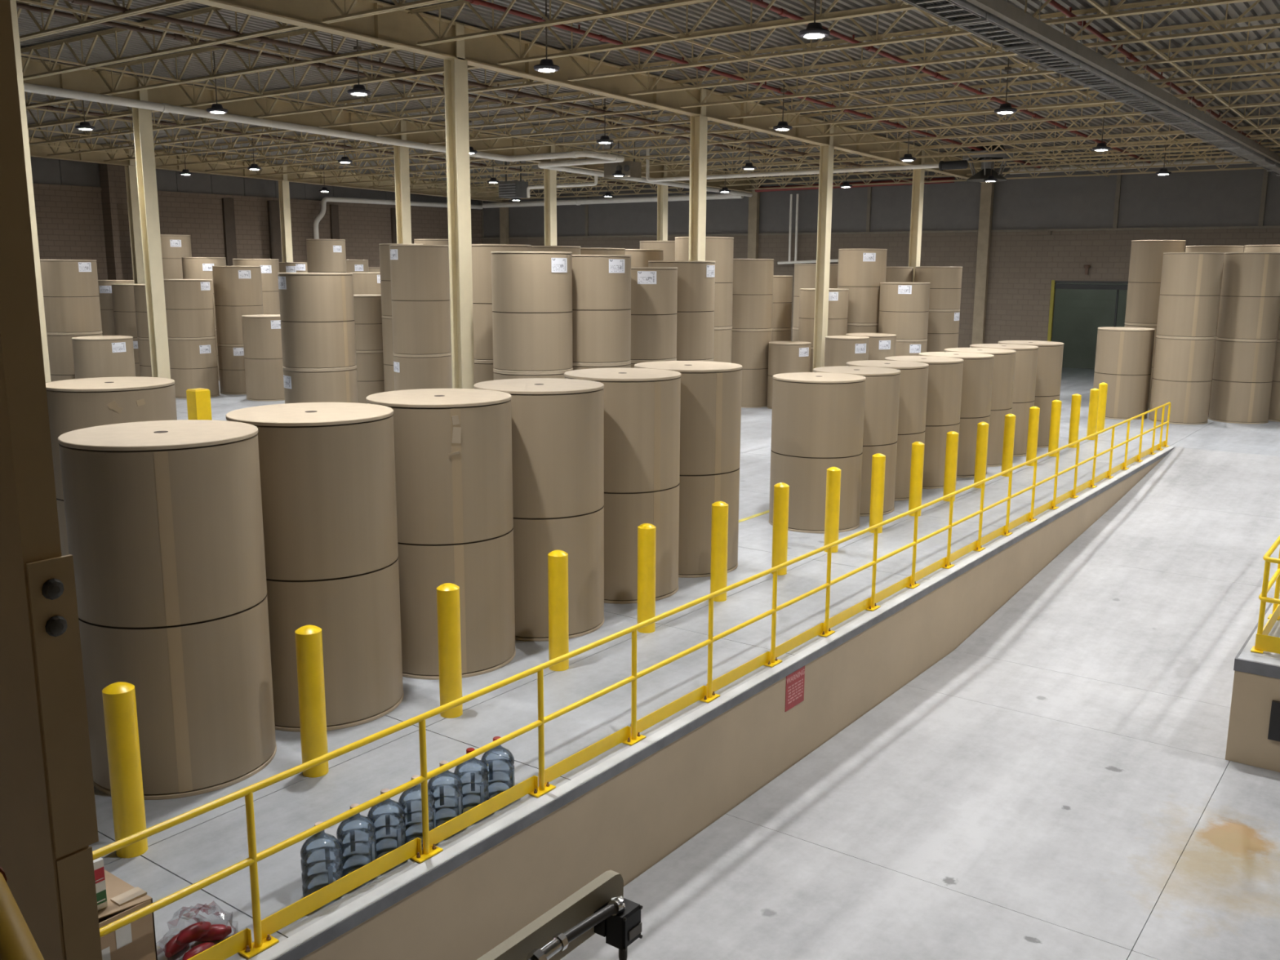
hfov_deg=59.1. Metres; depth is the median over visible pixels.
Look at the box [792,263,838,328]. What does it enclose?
paper roll
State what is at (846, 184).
light
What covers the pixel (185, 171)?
light
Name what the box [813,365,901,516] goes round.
paper roll
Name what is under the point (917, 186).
steel column
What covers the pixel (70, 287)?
paper roll
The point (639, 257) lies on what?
paper roll
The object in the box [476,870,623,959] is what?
support beam
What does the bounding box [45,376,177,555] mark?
paper roll
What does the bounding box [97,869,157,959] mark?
cardboard box
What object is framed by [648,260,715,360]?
paper roll
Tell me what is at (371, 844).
water bottle
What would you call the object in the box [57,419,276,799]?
paper roll
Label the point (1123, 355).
paper roll
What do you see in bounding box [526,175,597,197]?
pipe
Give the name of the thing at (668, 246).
paper roll
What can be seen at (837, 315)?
paper roll
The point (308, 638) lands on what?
bollard
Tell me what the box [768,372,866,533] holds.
paper roll
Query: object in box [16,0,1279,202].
ceiling
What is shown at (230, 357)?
paper roll
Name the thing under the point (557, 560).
bollard
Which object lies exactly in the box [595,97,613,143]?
light
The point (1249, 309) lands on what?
paper roll
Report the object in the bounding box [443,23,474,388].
steel column
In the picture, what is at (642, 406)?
paper roll
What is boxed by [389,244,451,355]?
paper roll
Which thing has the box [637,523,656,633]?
bollard
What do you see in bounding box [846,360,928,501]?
paper roll
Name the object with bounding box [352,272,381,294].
paper roll
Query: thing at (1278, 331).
paper roll
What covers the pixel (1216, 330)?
paper roll
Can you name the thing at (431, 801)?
water bottle
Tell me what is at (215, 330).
paper roll
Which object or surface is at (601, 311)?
paper roll
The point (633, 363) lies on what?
paper roll
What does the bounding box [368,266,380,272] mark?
paper roll
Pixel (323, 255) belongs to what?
paper roll
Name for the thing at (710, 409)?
paper roll
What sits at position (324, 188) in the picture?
light
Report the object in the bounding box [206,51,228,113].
light
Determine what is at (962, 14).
cable tray
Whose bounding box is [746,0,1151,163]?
pipe
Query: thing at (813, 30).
light
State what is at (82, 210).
wall
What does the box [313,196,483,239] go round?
drain pipe
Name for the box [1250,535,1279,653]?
guard railing
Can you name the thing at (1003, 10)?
wireway
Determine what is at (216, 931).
red casting
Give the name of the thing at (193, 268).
paper roll
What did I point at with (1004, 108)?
light
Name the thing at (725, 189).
light
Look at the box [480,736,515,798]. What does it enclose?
water bottle
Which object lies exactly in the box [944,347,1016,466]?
paper roll
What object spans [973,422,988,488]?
bollard
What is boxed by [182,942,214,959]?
red casting
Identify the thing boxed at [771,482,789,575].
bollard
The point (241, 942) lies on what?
guard railing
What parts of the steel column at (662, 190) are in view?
splice plate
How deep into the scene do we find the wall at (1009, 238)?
43.54 m
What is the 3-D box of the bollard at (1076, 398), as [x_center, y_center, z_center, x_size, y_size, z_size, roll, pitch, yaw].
[10.274,-1.404,26.687,0.210,1.276,0.210,8,13,36]
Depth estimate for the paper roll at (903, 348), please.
34.33 m
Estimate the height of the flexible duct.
0.296 m
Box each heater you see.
[497,160,528,198]
[604,142,641,179]
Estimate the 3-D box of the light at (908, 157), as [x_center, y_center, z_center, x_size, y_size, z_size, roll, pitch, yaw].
[7.303,-9.316,30.679,0.440,1.245,0.440,8,13,36]
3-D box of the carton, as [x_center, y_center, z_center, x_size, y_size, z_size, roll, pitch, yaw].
[-3.145,2.281,6.263,0.124,0.290,0.310,8,13,36]
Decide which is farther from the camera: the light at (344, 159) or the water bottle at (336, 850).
the light at (344, 159)
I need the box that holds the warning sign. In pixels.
[785,666,804,711]
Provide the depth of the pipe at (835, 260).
47.98 m
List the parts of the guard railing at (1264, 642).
plate, post, rail, rail, post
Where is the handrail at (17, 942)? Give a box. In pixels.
[0,866,44,959]
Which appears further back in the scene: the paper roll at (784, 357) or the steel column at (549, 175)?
the steel column at (549, 175)
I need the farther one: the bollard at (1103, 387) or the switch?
the bollard at (1103, 387)
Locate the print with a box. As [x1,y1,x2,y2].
[787,678,803,704]
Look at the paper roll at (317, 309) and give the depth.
23.00 m
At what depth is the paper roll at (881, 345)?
32.24 m
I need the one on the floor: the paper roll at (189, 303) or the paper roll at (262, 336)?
the paper roll at (262, 336)
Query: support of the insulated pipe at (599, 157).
hanging from the ceiling
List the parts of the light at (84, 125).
rod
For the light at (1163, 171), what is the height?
1.245 m
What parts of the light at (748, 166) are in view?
rod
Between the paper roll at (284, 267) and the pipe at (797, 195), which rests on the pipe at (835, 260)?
the pipe at (797, 195)
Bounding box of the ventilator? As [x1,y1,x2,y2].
[962,145,1013,182]
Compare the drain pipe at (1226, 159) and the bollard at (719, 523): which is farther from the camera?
the drain pipe at (1226, 159)
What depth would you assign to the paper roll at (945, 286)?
36.23 m
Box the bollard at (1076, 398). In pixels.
[1068,393,1081,448]
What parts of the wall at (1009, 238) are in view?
panel, panel, panel, panel, panel, panel, panel, panel, panel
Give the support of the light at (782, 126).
hanging from the ceiling
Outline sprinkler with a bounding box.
[755,177,955,191]
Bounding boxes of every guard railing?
[92,402,1170,959]
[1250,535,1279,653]
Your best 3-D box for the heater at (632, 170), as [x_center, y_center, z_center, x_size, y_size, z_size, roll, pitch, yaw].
[-0.586,-10.636,37.447,1.100,1.210,0.630,8,13,36]
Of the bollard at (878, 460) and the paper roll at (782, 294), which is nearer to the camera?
the bollard at (878, 460)
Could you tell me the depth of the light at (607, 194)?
45.26 m
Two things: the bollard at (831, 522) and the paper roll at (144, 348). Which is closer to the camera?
the bollard at (831, 522)
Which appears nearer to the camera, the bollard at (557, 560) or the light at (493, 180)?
the bollard at (557, 560)
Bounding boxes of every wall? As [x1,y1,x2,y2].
[30,156,482,279]
[248,446,1174,959]
[480,151,1279,347]
[1225,597,1279,772]
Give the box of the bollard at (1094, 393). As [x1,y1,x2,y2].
[1086,387,1099,439]
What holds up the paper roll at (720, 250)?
on the paper roll at (722, 336)
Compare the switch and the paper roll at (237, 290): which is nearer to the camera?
the switch
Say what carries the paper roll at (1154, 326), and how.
on the floor
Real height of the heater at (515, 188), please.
1.470 m
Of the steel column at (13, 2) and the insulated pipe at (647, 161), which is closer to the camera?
the steel column at (13, 2)
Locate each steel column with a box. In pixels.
[9,0,51,382]
[124,148,145,284]
[131,76,170,378]
[278,165,293,262]
[393,120,411,244]
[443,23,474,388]
[543,145,556,245]
[657,164,667,240]
[688,88,707,261]
[812,124,834,372]
[908,149,924,282]
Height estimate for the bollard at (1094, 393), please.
1.276 m
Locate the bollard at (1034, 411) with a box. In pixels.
[1026,406,1039,466]
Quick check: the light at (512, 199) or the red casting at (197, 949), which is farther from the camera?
the light at (512, 199)
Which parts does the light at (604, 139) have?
rod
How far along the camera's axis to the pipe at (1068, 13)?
21.46 m
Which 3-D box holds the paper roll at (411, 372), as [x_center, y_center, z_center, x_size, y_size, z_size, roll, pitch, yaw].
[-5.671,-2.356,29.611,1.500,1.900,1.500,8,13,36]
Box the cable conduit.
[526,899,626,959]
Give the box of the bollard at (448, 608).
[436,582,462,718]
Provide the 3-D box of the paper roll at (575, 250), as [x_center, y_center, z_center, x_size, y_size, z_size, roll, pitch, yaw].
[-2.148,-4.401,26.713,1.500,2.210,1.500,8,13,36]
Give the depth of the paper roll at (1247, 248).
32.66 m
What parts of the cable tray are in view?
hanger rod, hanger rod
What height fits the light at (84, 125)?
1.245 m
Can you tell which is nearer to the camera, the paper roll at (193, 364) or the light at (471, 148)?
the light at (471, 148)
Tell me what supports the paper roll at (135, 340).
on the floor
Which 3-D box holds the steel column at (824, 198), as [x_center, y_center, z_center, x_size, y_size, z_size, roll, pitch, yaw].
[5.368,-6.184,33.154,0.440,8.216,0.490,8,13,36]
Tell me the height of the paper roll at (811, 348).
1.750 m
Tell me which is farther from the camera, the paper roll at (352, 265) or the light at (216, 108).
the paper roll at (352, 265)
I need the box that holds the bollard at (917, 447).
[908,441,924,516]
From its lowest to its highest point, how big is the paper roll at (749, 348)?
2.320 m
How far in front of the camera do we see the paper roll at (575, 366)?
21.81 m
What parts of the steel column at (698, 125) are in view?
splice plate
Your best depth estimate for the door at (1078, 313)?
47.68 m
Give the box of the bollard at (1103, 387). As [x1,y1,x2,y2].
[1096,382,1107,431]
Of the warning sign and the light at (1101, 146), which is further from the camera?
the light at (1101, 146)
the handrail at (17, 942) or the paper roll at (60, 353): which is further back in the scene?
the paper roll at (60, 353)
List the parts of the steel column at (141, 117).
splice plate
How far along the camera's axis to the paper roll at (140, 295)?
36.65 m
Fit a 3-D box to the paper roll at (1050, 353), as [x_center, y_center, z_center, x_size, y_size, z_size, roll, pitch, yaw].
[9.323,-2.092,27.188,1.489,2.432,1.489,3,11,15]
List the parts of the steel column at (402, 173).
splice plate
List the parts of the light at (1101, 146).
rod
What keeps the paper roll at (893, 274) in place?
on the paper roll
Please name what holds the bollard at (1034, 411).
on the floor
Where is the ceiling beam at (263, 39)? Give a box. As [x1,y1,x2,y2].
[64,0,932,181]
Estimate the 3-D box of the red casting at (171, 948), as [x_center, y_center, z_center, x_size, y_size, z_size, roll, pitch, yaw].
[-2.849,2.855,6.962,0.099,0.098,0.230,5,12,23]
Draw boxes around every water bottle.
[300,821,342,897]
[336,803,377,875]
[367,788,406,858]
[398,774,435,848]
[427,760,462,826]
[453,747,488,813]
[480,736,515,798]
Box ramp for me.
[560,447,1279,959]
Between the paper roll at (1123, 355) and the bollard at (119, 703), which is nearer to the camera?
the bollard at (119, 703)
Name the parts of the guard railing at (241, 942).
rail, post, plate, rail, post, plate, rail, post, plate, rail, post, plate, rail, plate, post, rail, plate, post, rail, plate, post, rail, plate, post, rail, plate, post, rail, plate, post, rail, plate, post, rail, post, rail, post, rail, post, rail, post, rail, post, rail, post, rail, post, rail, post, rail, post, post, post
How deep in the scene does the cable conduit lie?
2.42 m
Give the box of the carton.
[93,857,107,910]
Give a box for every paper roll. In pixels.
[40,259,102,333]
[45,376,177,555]
[46,332,102,382]
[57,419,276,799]
[71,335,135,378]
[97,280,133,335]
[111,284,137,338]
[133,284,149,338]
[133,338,140,377]
[137,337,151,377]
[160,234,191,279]
[163,279,215,338]
[168,337,219,398]
[181,257,226,329]
[212,266,263,345]
[215,329,219,381]
[217,344,246,394]
[225,402,404,732]
[232,258,279,314]
[241,314,284,400]
[277,272,356,370]
[279,262,307,272]
[282,366,358,403]
[306,239,346,272]
[346,259,368,272]
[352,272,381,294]
[353,294,382,351]
[355,351,384,403]
[365,388,515,679]
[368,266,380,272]
[378,243,423,317]
[381,316,395,391]
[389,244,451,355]
[393,354,452,391]
[413,239,448,245]
[471,244,531,361]
[473,377,604,641]
[474,361,493,384]
[490,251,573,373]
[493,369,573,380]
[529,245,580,254]
[564,368,680,604]
[571,254,631,364]
[572,361,631,370]
[580,248,625,254]
[624,248,663,266]
[630,266,677,361]
[631,359,676,368]
[634,360,742,577]
[640,240,675,260]
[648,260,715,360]
[675,236,733,328]
[713,327,732,363]
[731,328,772,408]
[732,258,773,329]
[767,341,811,408]
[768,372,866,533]
[771,275,792,329]
[771,328,791,341]
[791,328,798,341]
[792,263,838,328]
[798,288,848,347]
[809,347,813,372]
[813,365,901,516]
[824,335,869,366]
[837,248,887,324]
[845,333,896,359]
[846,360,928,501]
[847,324,878,333]
[878,282,930,340]
[884,355,964,488]
[885,266,913,282]
[895,339,927,355]
[914,266,962,310]
[918,351,994,477]
[926,310,959,351]
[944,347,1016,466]
[969,343,1038,456]
[998,340,1063,448]
[1093,327,1155,419]
[1124,240,1186,324]
[1124,323,1156,408]
[1148,336,1216,424]
[1155,252,1224,337]
[1185,245,1244,324]
[1208,329,1217,415]
[1208,338,1276,423]
[1216,252,1279,341]
[1244,244,1279,252]
[1268,341,1279,422]
[1276,316,1279,341]
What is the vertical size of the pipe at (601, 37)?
0.816 m
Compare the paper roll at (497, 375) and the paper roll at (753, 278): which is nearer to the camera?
the paper roll at (497, 375)
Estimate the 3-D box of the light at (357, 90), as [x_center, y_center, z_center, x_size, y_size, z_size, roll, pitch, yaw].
[-5.274,-7.855,21.115,0.440,1.245,0.440,8,13,36]
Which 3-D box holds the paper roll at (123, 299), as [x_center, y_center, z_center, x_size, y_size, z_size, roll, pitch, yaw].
[-17.378,-5.843,39.040,1.500,1.830,1.500,8,13,36]
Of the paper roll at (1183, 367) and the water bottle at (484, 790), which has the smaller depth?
the water bottle at (484, 790)
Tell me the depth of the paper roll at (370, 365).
32.81 m
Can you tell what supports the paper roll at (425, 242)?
on the paper roll
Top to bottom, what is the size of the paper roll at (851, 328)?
2.420 m
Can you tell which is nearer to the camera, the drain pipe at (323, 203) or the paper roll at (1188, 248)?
the paper roll at (1188, 248)
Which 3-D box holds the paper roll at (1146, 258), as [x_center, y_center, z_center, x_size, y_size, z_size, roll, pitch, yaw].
[15.617,-5.991,34.257,1.500,2.490,1.500,8,13,36]
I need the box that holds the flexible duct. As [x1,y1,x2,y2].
[938,160,968,170]
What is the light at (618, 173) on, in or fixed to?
hanging from the ceiling
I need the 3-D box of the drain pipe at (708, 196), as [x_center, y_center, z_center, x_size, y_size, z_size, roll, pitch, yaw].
[-1.789,-13.233,53.597,15.500,0.299,0.307,8,13,36]
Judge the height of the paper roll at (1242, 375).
2.270 m
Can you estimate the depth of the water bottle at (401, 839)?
8.15 m
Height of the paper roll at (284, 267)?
2.210 m
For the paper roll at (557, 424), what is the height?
2.832 m
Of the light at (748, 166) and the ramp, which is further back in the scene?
the light at (748, 166)
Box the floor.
[88,367,1279,959]
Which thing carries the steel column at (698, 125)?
on the floor
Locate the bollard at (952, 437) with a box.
[942,431,958,501]
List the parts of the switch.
name plate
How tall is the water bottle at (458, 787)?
0.508 m
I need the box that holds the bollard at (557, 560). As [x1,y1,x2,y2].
[547,550,568,671]
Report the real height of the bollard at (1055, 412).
1.276 m
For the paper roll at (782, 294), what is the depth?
35.34 m
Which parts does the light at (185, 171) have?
rod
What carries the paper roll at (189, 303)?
on the paper roll at (193, 364)
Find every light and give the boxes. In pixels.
[75,100,95,130]
[178,137,192,174]
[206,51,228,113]
[247,131,261,169]
[319,164,330,191]
[337,139,352,163]
[346,40,371,95]
[468,112,477,154]
[487,159,499,182]
[511,179,521,200]
[533,0,559,71]
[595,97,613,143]
[602,192,613,196]
[612,140,625,176]
[719,157,730,192]
[742,130,756,169]
[773,73,792,130]
[798,0,830,38]
[840,154,852,187]
[899,113,915,161]
[983,145,997,182]
[994,50,1017,114]
[1092,97,1111,151]
[1155,130,1171,174]
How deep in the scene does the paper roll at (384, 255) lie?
31.91 m
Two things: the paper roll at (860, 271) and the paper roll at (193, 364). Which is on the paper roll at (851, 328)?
the paper roll at (860, 271)
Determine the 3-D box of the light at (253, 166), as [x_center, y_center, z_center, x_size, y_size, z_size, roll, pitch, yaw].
[-12.397,-10.593,36.204,0.440,1.245,0.440,8,13,36]
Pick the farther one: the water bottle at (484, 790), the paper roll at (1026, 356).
the paper roll at (1026, 356)
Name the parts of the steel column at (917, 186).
splice plate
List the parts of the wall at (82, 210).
panel, panel, panel, panel, panel, panel, panel, panel, panel, panel, panel, panel, panel, panel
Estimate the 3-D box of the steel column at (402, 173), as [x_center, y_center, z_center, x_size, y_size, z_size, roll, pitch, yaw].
[-7.061,-6.457,33.935,0.440,8.339,0.490,8,13,36]
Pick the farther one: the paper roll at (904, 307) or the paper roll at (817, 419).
the paper roll at (904, 307)
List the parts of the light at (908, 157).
rod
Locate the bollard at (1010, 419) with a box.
[1000,413,1015,476]
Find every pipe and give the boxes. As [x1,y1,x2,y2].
[16,2,870,176]
[23,82,752,196]
[30,103,639,186]
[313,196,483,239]
[464,0,1040,168]
[482,193,743,208]
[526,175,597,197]
[645,146,938,182]
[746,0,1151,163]
[777,258,838,264]
[788,194,792,261]
[794,194,799,261]
[1008,157,1248,173]
[1044,0,1262,146]
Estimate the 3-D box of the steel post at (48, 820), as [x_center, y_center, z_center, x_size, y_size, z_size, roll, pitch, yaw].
[-1.534,-0.138,2.682,0.450,9.930,0.109,8,13,36]
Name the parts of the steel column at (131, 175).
splice plate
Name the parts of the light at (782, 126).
rod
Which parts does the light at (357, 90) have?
rod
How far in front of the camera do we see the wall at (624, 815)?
10.42 m
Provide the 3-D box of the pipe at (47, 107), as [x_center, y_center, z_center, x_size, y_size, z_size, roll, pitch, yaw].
[-11.564,-10.992,36.265,0.110,0.842,39.001,8,13,36]
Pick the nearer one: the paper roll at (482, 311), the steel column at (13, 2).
the steel column at (13, 2)
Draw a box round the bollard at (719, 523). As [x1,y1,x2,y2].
[710,501,728,601]
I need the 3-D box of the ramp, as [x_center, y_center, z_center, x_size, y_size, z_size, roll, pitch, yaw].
[8.760,3.455,8.607,15.807,1.570,35.000,8,13,36]
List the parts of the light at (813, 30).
rod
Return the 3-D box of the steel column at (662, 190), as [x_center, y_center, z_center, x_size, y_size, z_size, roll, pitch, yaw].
[0.868,-8.303,44.567,0.440,8.094,0.490,8,13,36]
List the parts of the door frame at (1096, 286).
guide post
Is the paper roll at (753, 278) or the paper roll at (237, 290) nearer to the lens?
the paper roll at (753, 278)
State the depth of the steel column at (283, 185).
47.34 m
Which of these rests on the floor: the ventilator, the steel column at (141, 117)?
the steel column at (141, 117)
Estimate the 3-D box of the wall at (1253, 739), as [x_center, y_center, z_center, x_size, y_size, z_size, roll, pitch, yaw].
[15.969,2.155,15.127,12.062,1.374,15.750,8,13,36]
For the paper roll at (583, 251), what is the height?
2.290 m
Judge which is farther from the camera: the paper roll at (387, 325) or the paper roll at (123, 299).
the paper roll at (123, 299)
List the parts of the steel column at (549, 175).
splice plate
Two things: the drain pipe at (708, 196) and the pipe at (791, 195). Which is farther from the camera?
the drain pipe at (708, 196)
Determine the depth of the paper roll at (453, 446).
11.40 m
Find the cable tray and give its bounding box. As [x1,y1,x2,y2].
[901,0,1279,175]
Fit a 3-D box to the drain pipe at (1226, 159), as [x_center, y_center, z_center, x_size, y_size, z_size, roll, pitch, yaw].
[22.259,-10.318,35.975,21.000,0.234,0.220,8,13,36]
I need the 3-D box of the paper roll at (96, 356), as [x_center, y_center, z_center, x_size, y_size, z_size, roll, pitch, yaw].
[-14.543,-2.775,30.750,1.502,2.210,1.500,8,13,36]
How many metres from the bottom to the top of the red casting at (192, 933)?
0.098 m
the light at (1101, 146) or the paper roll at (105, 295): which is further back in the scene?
the paper roll at (105, 295)
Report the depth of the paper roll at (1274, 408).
31.43 m
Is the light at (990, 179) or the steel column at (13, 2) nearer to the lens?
the steel column at (13, 2)
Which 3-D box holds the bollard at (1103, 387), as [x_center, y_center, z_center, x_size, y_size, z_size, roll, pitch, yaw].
[11.982,-1.893,29.314,0.210,1.276,0.210,8,13,36]
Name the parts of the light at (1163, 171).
rod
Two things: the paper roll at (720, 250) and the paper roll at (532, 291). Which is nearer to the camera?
the paper roll at (532, 291)
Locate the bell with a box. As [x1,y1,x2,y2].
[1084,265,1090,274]
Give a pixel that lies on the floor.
(179, 856)
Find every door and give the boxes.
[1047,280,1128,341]
[1052,282,1128,368]
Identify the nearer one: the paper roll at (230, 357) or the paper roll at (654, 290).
the paper roll at (654, 290)
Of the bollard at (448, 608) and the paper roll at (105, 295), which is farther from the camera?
the paper roll at (105, 295)
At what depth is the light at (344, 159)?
33.60 m
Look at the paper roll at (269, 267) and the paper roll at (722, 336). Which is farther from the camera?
the paper roll at (269, 267)
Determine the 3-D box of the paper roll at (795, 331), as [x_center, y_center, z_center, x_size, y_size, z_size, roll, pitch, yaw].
[5.939,-4.117,38.619,1.500,2.130,1.500,8,13,36]
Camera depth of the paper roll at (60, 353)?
31.20 m
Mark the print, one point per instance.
(795, 688)
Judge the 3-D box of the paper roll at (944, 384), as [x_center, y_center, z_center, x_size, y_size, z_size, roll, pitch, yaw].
[5.511,-1.163,22.170,1.489,2.432,1.489,-2,11,-13]
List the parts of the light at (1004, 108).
rod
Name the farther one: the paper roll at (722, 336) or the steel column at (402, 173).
the steel column at (402, 173)
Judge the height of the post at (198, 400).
1.120 m
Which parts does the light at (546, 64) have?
rod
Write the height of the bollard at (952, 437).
1.276 m
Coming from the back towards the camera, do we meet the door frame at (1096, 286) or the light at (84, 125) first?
the door frame at (1096, 286)
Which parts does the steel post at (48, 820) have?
splice plate, plate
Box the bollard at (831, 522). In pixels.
[823,466,840,552]
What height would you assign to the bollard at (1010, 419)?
1.276 m
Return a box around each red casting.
[164,933,188,957]
[175,921,211,945]
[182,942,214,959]
[195,924,231,942]
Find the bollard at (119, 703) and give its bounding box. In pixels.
[102,681,147,857]
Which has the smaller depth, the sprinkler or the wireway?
the wireway
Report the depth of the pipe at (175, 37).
23.67 m
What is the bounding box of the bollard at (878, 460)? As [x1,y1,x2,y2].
[869,453,885,533]
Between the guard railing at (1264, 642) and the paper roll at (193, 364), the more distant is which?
the paper roll at (193, 364)
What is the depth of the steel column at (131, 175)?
42.09 m
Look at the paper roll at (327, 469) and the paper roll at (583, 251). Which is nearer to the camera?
the paper roll at (327, 469)
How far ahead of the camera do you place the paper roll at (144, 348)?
36.91 m
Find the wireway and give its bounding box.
[965,0,1279,164]
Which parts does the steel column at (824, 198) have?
splice plate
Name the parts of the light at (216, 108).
rod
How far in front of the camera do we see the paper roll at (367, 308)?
32.55 m
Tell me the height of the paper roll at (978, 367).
2.432 m
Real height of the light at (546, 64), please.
1.245 m
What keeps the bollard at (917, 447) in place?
on the floor
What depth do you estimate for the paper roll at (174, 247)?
41.86 m
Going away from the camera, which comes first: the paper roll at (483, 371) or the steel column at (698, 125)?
the paper roll at (483, 371)
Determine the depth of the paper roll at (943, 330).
36.45 m
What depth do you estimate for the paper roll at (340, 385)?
23.22 m
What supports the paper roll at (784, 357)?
on the floor
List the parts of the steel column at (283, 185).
splice plate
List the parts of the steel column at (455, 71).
splice plate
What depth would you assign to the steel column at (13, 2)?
14.83 m
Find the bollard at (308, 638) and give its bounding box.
[294,624,328,777]
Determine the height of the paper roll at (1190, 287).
2.270 m
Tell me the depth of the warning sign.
12.15 m
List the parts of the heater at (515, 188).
hanger rod, casing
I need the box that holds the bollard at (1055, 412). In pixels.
[1048,400,1062,456]
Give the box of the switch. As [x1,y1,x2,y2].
[594,895,642,959]
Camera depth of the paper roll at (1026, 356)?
25.26 m
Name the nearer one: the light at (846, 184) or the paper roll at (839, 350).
the paper roll at (839, 350)
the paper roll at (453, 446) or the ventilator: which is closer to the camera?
the paper roll at (453, 446)
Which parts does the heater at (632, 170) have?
hanger rod, casing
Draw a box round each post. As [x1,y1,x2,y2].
[0,0,102,959]
[186,387,212,420]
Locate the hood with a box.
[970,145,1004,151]
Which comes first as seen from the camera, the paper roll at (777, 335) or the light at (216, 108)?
the light at (216, 108)

